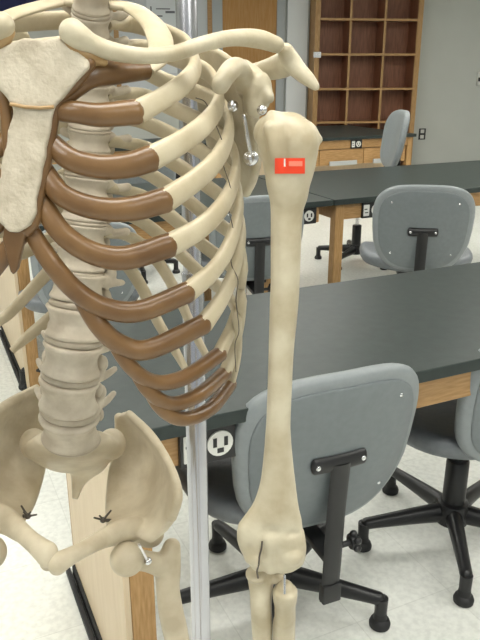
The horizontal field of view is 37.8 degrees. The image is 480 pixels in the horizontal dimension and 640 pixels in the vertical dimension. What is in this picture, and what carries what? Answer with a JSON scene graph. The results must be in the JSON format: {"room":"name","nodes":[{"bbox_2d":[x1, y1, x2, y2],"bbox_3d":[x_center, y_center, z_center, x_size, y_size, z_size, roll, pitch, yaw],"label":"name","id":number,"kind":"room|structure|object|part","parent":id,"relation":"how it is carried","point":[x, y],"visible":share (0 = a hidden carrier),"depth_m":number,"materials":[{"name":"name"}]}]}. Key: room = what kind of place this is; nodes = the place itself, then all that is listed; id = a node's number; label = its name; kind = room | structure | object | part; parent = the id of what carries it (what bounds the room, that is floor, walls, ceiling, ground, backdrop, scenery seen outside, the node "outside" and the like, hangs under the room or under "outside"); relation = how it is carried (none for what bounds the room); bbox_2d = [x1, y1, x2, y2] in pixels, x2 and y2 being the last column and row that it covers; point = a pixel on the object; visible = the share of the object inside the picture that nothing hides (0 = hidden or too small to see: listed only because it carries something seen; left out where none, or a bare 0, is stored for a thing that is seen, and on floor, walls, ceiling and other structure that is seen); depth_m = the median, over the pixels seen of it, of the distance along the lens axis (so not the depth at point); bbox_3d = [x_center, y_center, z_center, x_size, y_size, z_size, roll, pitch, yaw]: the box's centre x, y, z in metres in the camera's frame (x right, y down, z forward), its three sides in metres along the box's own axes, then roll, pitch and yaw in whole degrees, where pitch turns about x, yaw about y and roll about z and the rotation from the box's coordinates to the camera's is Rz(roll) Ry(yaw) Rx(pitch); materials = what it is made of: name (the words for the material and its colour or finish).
{"room":"science classroom","nodes":[
{"label":"science classroom","id":0,"kind":"room"},
{"bbox_2d":[0,206,479,639],"bbox_3d":[1.500,-0.160,4.725,14.000,0.100,14.200,0,20,0],"label":"floor","id":1,"kind":"structure","parent":0,"point":[415,566],"depth_m":2.07,"materials":[{"name":"tile"}]},
{"bbox_2d":[18,222,138,389],"bbox_3d":[-0.733,-0.090,3.169,0.594,0.822,0.626,-8,21,-21],"label":"chair","id":2,"kind":"object","parent":1,"relation":"on","point":[127,292],"visible":0.12,"depth_m":2.94,"materials":[{"name":"grey plastic"}]},
{"bbox_3d":[-0.724,-0.114,3.179,0.540,0.106,0.470,-8,21,-21],"label":"seat","id":3,"kind":"part","parent":2,"relation":"part of","materials":[{"name":"grey plastic"}]},
{"bbox_3d":[-0.626,-0.206,2.889,0.450,0.414,0.124,-8,21,-21],"label":"backrest","id":4,"kind":"part","parent":2,"relation":"part of","materials":[{"name":"grey plastic"}]},
{"bbox_2d":[52,138,220,177],"bbox_3d":[-1.270,-1.189,6.307,2.200,0.765,0.660,-9,22,-23],"label":"lab table","id":5,"kind":"object","parent":1,"relation":"on","point":[152,140],"visible":0.02,"depth_m":6.34,"materials":[{"name":"black plastic"}]},
{"bbox_2d":[113,166,179,283],"bbox_3d":[-0.760,-0.746,4.918,0.591,0.872,0.606,-11,23,-28],"label":"chair","id":6,"kind":"object","parent":1,"relation":"on","point":[164,170],"visible":0.09,"depth_m":4.68,"materials":[{"name":"grey plastic"}]},
{"bbox_2d":[0,178,332,390],"bbox_3d":[-0.460,-0.282,3.789,1.625,0.765,0.950,-9,22,-23],"label":"lab table","id":7,"kind":"object","parent":1,"relation":"on","point":[11,284],"visible":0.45,"depth_m":3.36,"materials":[{"name":"black plastic"}]},
{"bbox_3d":[-1.177,0.177,3.590,0.026,0.035,0.875,-9,22,-23],"label":"rail","id":8,"kind":"part","parent":7,"relation":"part of","materials":[{"name":"black rubber"}]},
{"bbox_3d":[-1.155,-0.157,3.469,0.014,0.722,0.852,-9,22,-23],"label":"panel","id":9,"kind":"part","parent":7,"relation":"part of","materials":[{"name":"brown wood"}]},
{"bbox_3d":[-0.955,-0.034,3.142,0.052,0.735,0.052,-9,22,-23],"label":"leg","id":10,"kind":"part","parent":7,"relation":"part of","materials":[{"name":"brown wood"}]},
{"bbox_3d":[-0.213,-0.455,4.311,0.052,0.735,0.052,-9,22,-23],"label":"leg","id":11,"kind":"part","parent":7,"relation":"part of","materials":[{"name":"brown wood"}]},
{"bbox_3d":[0.131,-0.205,3.618,0.052,0.735,0.052,-9,22,-23],"label":"leg","id":12,"kind":"part","parent":7,"relation":"part of","materials":[{"name":"brown wood"}]},
{"bbox_2d":[304,211,313,220],"bbox_3d":[0.353,-0.530,3.569,0.056,0.056,0.005,-9,22,-23],"label":"socket","id":13,"kind":"object","parent":7,"relation":"attached to","point":[308,212],"depth_m":3.57,"materials":[{"name":"white plastic"}]},
{"bbox_2d":[175,0,210,639],"bbox_3d":[-0.055,0.181,0.939,0.530,1.823,0.507,0,20,0],"label":"stand","id":14,"kind":"object","parent":1,"relation":"on","point":[186,10],"visible":0.52,"depth_m":0.91,"materials":[{"name":"silver metal"}]},
{"bbox_2d":[0,0,322,639],"bbox_3d":[-0.232,0.322,0.784,0.620,1.321,0.307,0,20,0],"label":"skeleton","id":15,"kind":"object","parent":14,"relation":"hanging from","point":[63,84],"visible":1,"depth_m":0.58,"materials":[{"name":"beige plastic"}]},
{"bbox_2d":[202,195,303,294],"bbox_3d":[0.043,-0.236,3.502,0.586,0.872,0.610,-5,20,-13],"label":"chair","id":16,"kind":"object","parent":1,"relation":"on","point":[257,211],"visible":0.23,"depth_m":3.16,"materials":[{"name":"grey plastic"}]},
{"bbox_3d":[0.018,-0.283,3.501,0.540,0.106,0.470,-5,20,-13],"label":"seat","id":17,"kind":"part","parent":16,"relation":"part of","materials":[{"name":"grey plastic"}]},
{"bbox_3d":[0.052,-0.166,3.395,0.044,0.018,0.308,-5,20,-13],"label":"support arm","id":18,"kind":"part","parent":16,"relation":"part of","materials":[{"name":"black plastic"}]},
{"bbox_3d":[0.089,-0.178,3.232,0.048,0.376,0.038,-5,20,-13],"label":"arm","id":19,"kind":"part","parent":16,"relation":"part of","materials":[{"name":"black plastic"}]},
{"bbox_3d":[0.125,-0.145,3.265,0.059,0.050,0.049,-5,20,-13],"label":"adjustment knob","id":20,"kind":"part","parent":16,"relation":"part of","materials":[{"name":"black plastic"}]},
{"bbox_2d":[38,262,479,639],"bbox_3d":[0.557,0.325,2.100,2.100,0.765,0.668,-9,22,-23],"label":"lab table","id":21,"kind":"object","parent":1,"relation":"on","point":[427,321],"visible":0.5,"depth_m":1.70,"materials":[{"name":"black plastic"}]},
{"bbox_3d":[-0.376,0.819,1.807,0.026,0.035,0.593,-9,22,-23],"label":"rail","id":22,"kind":"part","parent":21,"relation":"part of","materials":[{"name":"black rubber"}]},
{"bbox_3d":[-0.353,0.485,1.686,0.014,0.722,0.570,-9,22,-23],"label":"panel","id":23,"kind":"part","parent":21,"relation":"part of","materials":[{"name":"brown wood"}]},
{"bbox_3d":[-0.213,0.565,1.479,0.052,0.735,0.052,-9,22,-23],"label":"leg","id":24,"kind":"part","parent":21,"relation":"part of","materials":[{"name":"brown wood"}]},
{"bbox_2d":[183,437,186,463],"bbox_3d":[-0.095,0.256,1.385,0.036,0.060,0.003,-9,22,-23],"label":"rocker switch","id":25,"kind":"object","parent":21,"relation":"attached to","point":[184,438],"depth_m":1.38,"materials":[{"name":"white plastic"}]},
{"bbox_2d":[207,430,232,455],"bbox_3d":[-0.040,0.247,1.409,0.056,0.056,0.005,-9,22,-23],"label":"socket","id":26,"kind":"object","parent":21,"relation":"attached to","point":[219,442],"depth_m":1.41,"materials":[{"name":"white plastic"}]},
{"bbox_2d":[175,363,418,632],"bbox_3d":[0.082,0.403,1.802,0.589,0.822,0.624,-8,21,-22],"label":"chair","id":27,"kind":"object","parent":1,"relation":"on","point":[350,429],"visible":0.71,"depth_m":1.51,"materials":[{"name":"grey plastic"}]},
{"bbox_3d":[0.095,0.377,1.814,0.540,0.106,0.470,-8,21,-22],"label":"seat","id":28,"kind":"part","parent":27,"relation":"part of","materials":[{"name":"grey plastic"}]},
{"bbox_3d":[0.015,0.664,2.037,0.051,0.098,0.314,-13,24,-32],"label":"leg","id":29,"kind":"part","parent":27,"relation":"part of","materials":[{"name":"black plastic"}]},
{"bbox_3d":[0.151,0.492,1.715,0.044,0.018,0.308,-8,21,-22],"label":"support arm","id":30,"kind":"part","parent":27,"relation":"part of","materials":[{"name":"black plastic"}]},
{"bbox_3d":[0.183,0.664,2.037,0.051,0.098,0.314,13,24,32],"label":"leg","id":31,"kind":"part","parent":27,"relation":"part of","materials":[{"name":"black plastic"}]},
{"bbox_3d":[0.197,0.285,1.526,0.450,0.414,0.124,-8,21,-22],"label":"backrest","id":32,"kind":"part","parent":27,"relation":"part of","materials":[{"name":"grey plastic"}]},
{"bbox_3d":[0.211,0.477,1.560,0.048,0.376,0.038,-8,21,-22],"label":"arm","id":33,"kind":"part","parent":27,"relation":"part of","materials":[{"name":"black plastic"}]},
{"bbox_3d":[0.243,0.509,1.598,0.059,0.050,0.049,-8,21,-22],"label":"adjustment knob","id":34,"kind":"part","parent":27,"relation":"part of","materials":[{"name":"black plastic"}]},
{"bbox_2d":[221,125,416,177],"bbox_3d":[0.749,-1.627,7.522,1.750,0.765,1.305,-9,22,-23],"label":"lab table","id":35,"kind":"object","parent":1,"relation":"on","point":[342,147],"visible":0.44,"depth_m":7.03,"materials":[{"name":"brown wood"}]},
{"bbox_3d":[-0.004,-1.493,7.179,0.014,0.722,1.202,-9,22,-23],"label":"panel","id":36,"kind":"part","parent":35,"relation":"part of","materials":[{"name":"brown wood"}]},
{"bbox_3d":[0.456,-1.601,6.899,0.509,0.149,0.396,-9,22,-23],"label":"drawer","id":37,"kind":"part","parent":35,"relation":"part of","materials":[{"name":"brown wood"}]},
{"bbox_3d":[0.924,-1.675,7.105,0.509,0.149,0.396,-9,22,-23],"label":"drawer","id":38,"kind":"part","parent":35,"relation":"part of","materials":[{"name":"brown wood"}]},
{"bbox_3d":[1.016,-1.557,6.939,0.320,0.044,0.041,-9,22,-23],"label":"handle","id":39,"kind":"part","parent":35,"relation":"part of","materials":[{"name":"silver metal"}]},
{"bbox_3d":[0.832,-1.531,7.367,1.630,0.590,0.020,-9,22,-23],"label":"modesty panel","id":40,"kind":"part","parent":35,"relation":"part of","materials":[{"name":"brown wood"}]},
{"bbox_3d":[1.484,-1.631,7.144,0.320,0.044,0.041,-9,22,-23],"label":"handle","id":41,"kind":"part","parent":35,"relation":"part of","materials":[{"name":"silver metal"}]},
{"bbox_3d":[1.392,-1.749,7.310,0.509,0.149,0.396,-9,22,-23],"label":"drawer","id":42,"kind":"part","parent":35,"relation":"part of","materials":[{"name":"brown wood"}]},
{"bbox_3d":[1.741,-1.548,7.349,0.052,0.735,0.052,-9,22,-23],"label":"leg","id":43,"kind":"part","parent":35,"relation":"part of","materials":[{"name":"brown wood"}]},
{"bbox_2d":[314,110,409,269],"bbox_3d":[0.893,-0.984,5.218,0.612,1.117,0.585,-2,20,-5],"label":"chair","id":44,"kind":"object","parent":1,"relation":"on","point":[396,126],"visible":0.53,"depth_m":5.17,"materials":[{"name":"grey plastic"}]},
{"bbox_3d":[0.806,-0.489,5.240,0.051,0.098,0.314,12,23,30],"label":"leg","id":45,"kind":"part","parent":44,"relation":"part of","materials":[{"name":"black plastic"}]},
{"bbox_3d":[1.135,-1.315,5.098,0.124,0.414,0.450,-2,20,-5],"label":"backrest","id":46,"kind":"part","parent":44,"relation":"part of","materials":[{"name":"grey plastic"}]},
{"bbox_2d":[307,0,423,166],"bbox_3d":[1.599,-3.183,9.135,1.405,2.600,0.328,-3,20,-8],"label":"shelf unit","id":47,"kind":"object","parent":1,"relation":"on","point":[364,58],"visible":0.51,"depth_m":9.13,"materials":[{"name":"brown wood"}]},
{"bbox_3d":[0.946,-3.153,9.055,0.065,2.600,0.316,-3,20,-8],"label":"panel","id":48,"kind":"part","parent":47,"relation":"part of","materials":[{"name":"brown wood"}]},
{"bbox_3d":[1.605,-2.648,9.329,1.263,0.022,0.296,-3,20,-8],"label":"shelf","id":49,"kind":"part","parent":47,"relation":"part of","materials":[{"name":"brown wood"}]},
{"bbox_3d":[1.605,-3.814,8.909,1.263,0.022,0.296,-3,20,-8],"label":"shelf","id":50,"kind":"part","parent":47,"relation":"part of","materials":[{"name":"brown wood"}]},
{"bbox_3d":[1.605,-3.037,9.189,1.263,0.022,0.296,-3,20,-8],"label":"shelf","id":51,"kind":"part","parent":47,"relation":"part of","materials":[{"name":"brown wood"}]},
{"bbox_3d":[2.262,-3.216,9.229,0.065,2.600,0.316,-3,20,-8],"label":"panel","id":52,"kind":"part","parent":47,"relation":"part of","materials":[{"name":"brown wood"}]},
{"bbox_2d":[258,160,479,283],"bbox_3d":[1.235,-0.550,4.533,2.100,0.765,0.950,-9,22,-23],"label":"lab table","id":53,"kind":"object","parent":1,"relation":"on","point":[353,193],"visible":0.46,"depth_m":4.06,"materials":[{"name":"black plastic"}]},
{"bbox_3d":[0.511,-0.265,3.785,0.052,0.735,0.052,-9,22,-23],"label":"leg","id":54,"kind":"part","parent":53,"relation":"part of","materials":[{"name":"brown wood"}]},
{"bbox_2d":[363,205,369,215],"bbox_3d":[0.670,-0.581,3.709,0.036,0.060,0.003,-9,22,-23],"label":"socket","id":55,"kind":"object","parent":53,"relation":"attached to","point":[366,208],"depth_m":3.71,"materials":[{"name":"white plastic"}]},
{"bbox_2d":[359,184,475,273],"bbox_3d":[0.838,-0.253,3.474,0.585,0.922,0.612,3,20,8],"label":"chair","id":56,"kind":"object","parent":1,"relation":"on","point":[415,227],"visible":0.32,"depth_m":3.13,"materials":[{"name":"grey plastic"}]},
{"bbox_3d":[0.864,-0.309,3.470,0.540,0.106,0.470,3,20,8],"label":"seat","id":57,"kind":"part","parent":56,"relation":"part of","materials":[{"name":"grey plastic"}]},
{"bbox_3d":[0.817,-0.209,3.194,0.048,0.391,0.038,3,20,8],"label":"arm","id":58,"kind":"part","parent":56,"relation":"part of","materials":[{"name":"black plastic"}]},
{"bbox_2d":[358,349,479,607],"bbox_3d":[0.654,0.304,2.075,0.600,0.822,0.629,-8,21,-21],"label":"chair","id":59,"kind":"object","parent":1,"relation":"on","point":[450,430],"visible":0.87,"depth_m":2.06,"materials":[{"name":"grey plastic"}]},
{"bbox_3d":[0.589,0.566,2.311,0.051,0.098,0.314,-11,23,-28],"label":"leg","id":60,"kind":"part","parent":59,"relation":"part of","materials":[{"name":"black plastic"}]},
{"bbox_3d":[0.658,0.281,2.081,0.540,0.106,0.470,-8,21,-21],"label":"seat","id":61,"kind":"part","parent":59,"relation":"part of","materials":[{"name":"grey plastic"}]},
{"bbox_3d":[0.756,0.189,1.792,0.450,0.414,0.124,-8,21,-21],"label":"backrest","id":62,"kind":"part","parent":59,"relation":"part of","materials":[{"name":"grey plastic"}]},
{"bbox_3d":[0.796,0.630,2.132,0.314,0.098,0.051,9,22,23],"label":"leg","id":63,"kind":"part","parent":59,"relation":"part of","materials":[{"name":"black plastic"}]},
{"bbox_3d":[0.762,0.573,2.292,0.051,0.098,0.314,17,26,39],"label":"leg","id":64,"kind":"part","parent":59,"relation":"part of","materials":[{"name":"black plastic"}]},
{"bbox_2d":[28,0,479,170],"bbox_3d":[0.797,-3.298,9.235,12.300,2.750,0.150,-3,20,-8],"label":"wall","id":65,"kind":"structure","parent":0,"point":[448,94],"depth_m":9.45,"materials":[{"name":"paint"}]},
{"bbox_2d":[0,0,38,10],"bbox_3d":[-2.802,-3.907,8.384,0.910,0.727,0.016,-3,20,-8],"label":"banner","id":66,"kind":"object","parent":65,"relation":"attached to","point":[4,4],"visible":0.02,"depth_m":8.42,"materials":[{"name":"blue fabric"}]},
{"bbox_2d":[112,0,211,100],"bbox_3d":[-0.958,-3.474,8.808,1.228,1.450,0.033,-3,20,-8],"label":"notice board","id":67,"kind":"object","parent":65,"relation":"attached to","point":[204,7],"visible":0.02,"depth_m":8.76,"materials":[{"name":"grey fabric"},{"name":"aluminium"},{"name":"paper"}]},
{"bbox_2d":[146,0,175,27],"bbox_3d":[-0.963,-3.759,8.701,0.385,0.420,0.005,-3,20,-8],"label":"paper sheet","id":68,"kind":"object","parent":67,"relation":"attached to","point":[165,10],"visible":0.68,"depth_m":8.67,"materials":[{"name":"white paper"}]},
{"bbox_2d":[160,64,176,72],"bbox_3d":[-0.963,-3.341,8.851,0.385,0.410,0.004,-3,20,-8],"label":"paper sheet","id":69,"kind":"object","parent":67,"relation":"attached to","point":[167,68],"visible":0.02,"depth_m":8.91,"materials":[{"name":"white paper"}]},
{"bbox_2d":[212,0,284,111],"bbox_3d":[0.107,-3.104,9.094,0.926,2.480,0.049,-3,20,-8],"label":"trim","id":70,"kind":"structure","parent":65,"relation":"attached to","point":[217,21],"depth_m":8.85,"materials":[{"name":"grey paint"}]},
{"bbox_2d":[222,0,276,118],"bbox_3d":[0.124,-3.047,9.099,0.696,2.350,0.083,-3,20,-8],"label":"door","id":71,"kind":"structure","parent":65,"relation":"in","point":[236,14],"depth_m":8.85,"materials":[{"name":"brown wood"}]},
{"bbox_2d":[285,0,308,116],"bbox_3d":[0.731,-3.259,9.126,0.263,2.750,0.059,-3,20,-8],"label":"trim","id":72,"kind":"structure","parent":65,"relation":"attached to","point":[297,10],"depth_m":8.99,"materials":[{"name":"white paint"}]},
{"bbox_2d":[418,128,425,139],"bbox_3d":[2.516,-2.568,9.668,0.100,0.150,0.009,-3,20,-7],"label":"wall outlet","id":73,"kind":"object","parent":65,"relation":"attached to","point":[422,131],"visible":1,"depth_m":9.67,"materials":[{"name":"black plastic"}]},
{"bbox_2d":[476,72,479,84],"bbox_3d":[3.271,-3.277,9.505,0.100,0.170,0.046,-3,20,-8],"label":"thermostat","id":74,"kind":"object","parent":65,"relation":"attached to","point":[478,73],"visible":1,"depth_m":9.49,"materials":[{"name":"white plastic"}]}
]}

